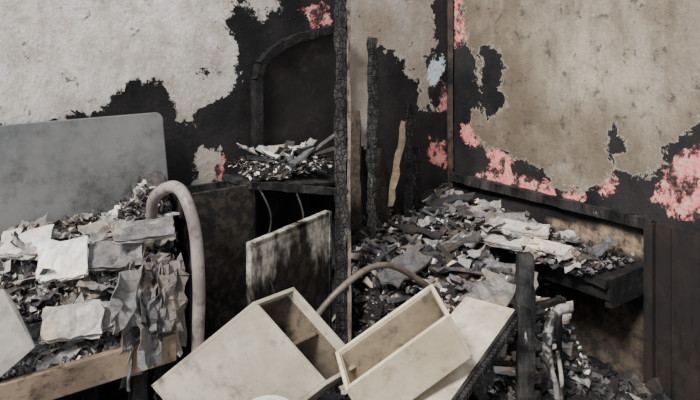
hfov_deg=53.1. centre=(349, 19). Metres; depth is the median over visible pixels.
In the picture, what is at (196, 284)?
frame
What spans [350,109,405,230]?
boards
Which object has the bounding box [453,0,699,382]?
wall
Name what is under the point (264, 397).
enamel bowl
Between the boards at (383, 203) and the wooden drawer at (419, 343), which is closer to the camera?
the wooden drawer at (419, 343)
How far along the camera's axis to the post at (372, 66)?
3.40 m
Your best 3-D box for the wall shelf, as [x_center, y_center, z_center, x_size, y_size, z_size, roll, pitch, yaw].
[0.874,1.111,3.321,0.339,0.139,0.967,0,0,-38]
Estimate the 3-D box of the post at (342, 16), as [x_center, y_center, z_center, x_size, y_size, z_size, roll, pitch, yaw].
[-0.035,0.451,2.958,0.097,2.405,0.103,0,0,-38]
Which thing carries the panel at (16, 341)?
on the frame at (85, 374)
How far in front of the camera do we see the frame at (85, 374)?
2.13 m
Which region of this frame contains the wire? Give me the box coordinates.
[259,189,383,316]
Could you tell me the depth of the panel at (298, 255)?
2.75 m
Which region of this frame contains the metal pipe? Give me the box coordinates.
[316,262,429,316]
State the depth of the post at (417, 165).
3.60 m
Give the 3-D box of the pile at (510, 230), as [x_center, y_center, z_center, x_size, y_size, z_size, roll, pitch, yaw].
[0.816,0.990,3.270,0.447,0.153,0.884,0,0,-38]
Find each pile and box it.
[0,171,189,399]
[443,199,633,276]
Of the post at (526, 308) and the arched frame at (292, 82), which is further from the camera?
the arched frame at (292, 82)
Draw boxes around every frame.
[0,332,176,399]
[146,180,204,354]
[250,24,335,175]
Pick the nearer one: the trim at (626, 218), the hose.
the hose
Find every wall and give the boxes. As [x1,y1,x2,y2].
[0,0,446,399]
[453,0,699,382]
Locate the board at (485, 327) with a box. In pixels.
[413,297,516,399]
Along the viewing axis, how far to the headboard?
2.62 m
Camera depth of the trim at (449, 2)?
3.96 m
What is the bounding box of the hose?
[539,303,573,399]
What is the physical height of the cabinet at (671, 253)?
0.780 m
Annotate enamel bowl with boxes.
[252,395,289,399]
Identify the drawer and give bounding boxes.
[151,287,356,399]
[335,284,472,399]
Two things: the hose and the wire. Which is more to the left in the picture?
the wire
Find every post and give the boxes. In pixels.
[333,0,350,392]
[366,37,377,236]
[403,103,414,217]
[413,145,421,212]
[514,251,565,399]
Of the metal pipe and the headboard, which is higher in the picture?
the headboard
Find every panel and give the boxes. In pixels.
[0,289,34,377]
[246,210,331,328]
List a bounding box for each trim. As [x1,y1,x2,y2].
[447,0,452,187]
[449,172,653,228]
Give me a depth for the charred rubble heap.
2.98 m
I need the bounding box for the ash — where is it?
[228,134,334,180]
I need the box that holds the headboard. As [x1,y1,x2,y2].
[0,112,167,236]
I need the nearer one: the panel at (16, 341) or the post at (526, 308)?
the panel at (16, 341)
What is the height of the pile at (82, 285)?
0.997 m
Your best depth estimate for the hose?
2.45 m
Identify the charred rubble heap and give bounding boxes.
[316,183,670,399]
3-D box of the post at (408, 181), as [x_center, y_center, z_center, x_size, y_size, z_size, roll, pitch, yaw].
[0.294,0.836,3.499,0.075,0.841,0.074,0,0,-38]
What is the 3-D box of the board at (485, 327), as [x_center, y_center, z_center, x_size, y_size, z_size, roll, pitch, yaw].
[0.361,1.142,2.396,0.274,0.217,0.514,0,0,41]
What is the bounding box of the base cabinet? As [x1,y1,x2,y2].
[168,167,335,364]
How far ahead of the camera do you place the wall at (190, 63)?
3.03 m
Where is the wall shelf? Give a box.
[494,237,642,308]
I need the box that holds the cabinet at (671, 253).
[643,221,699,399]

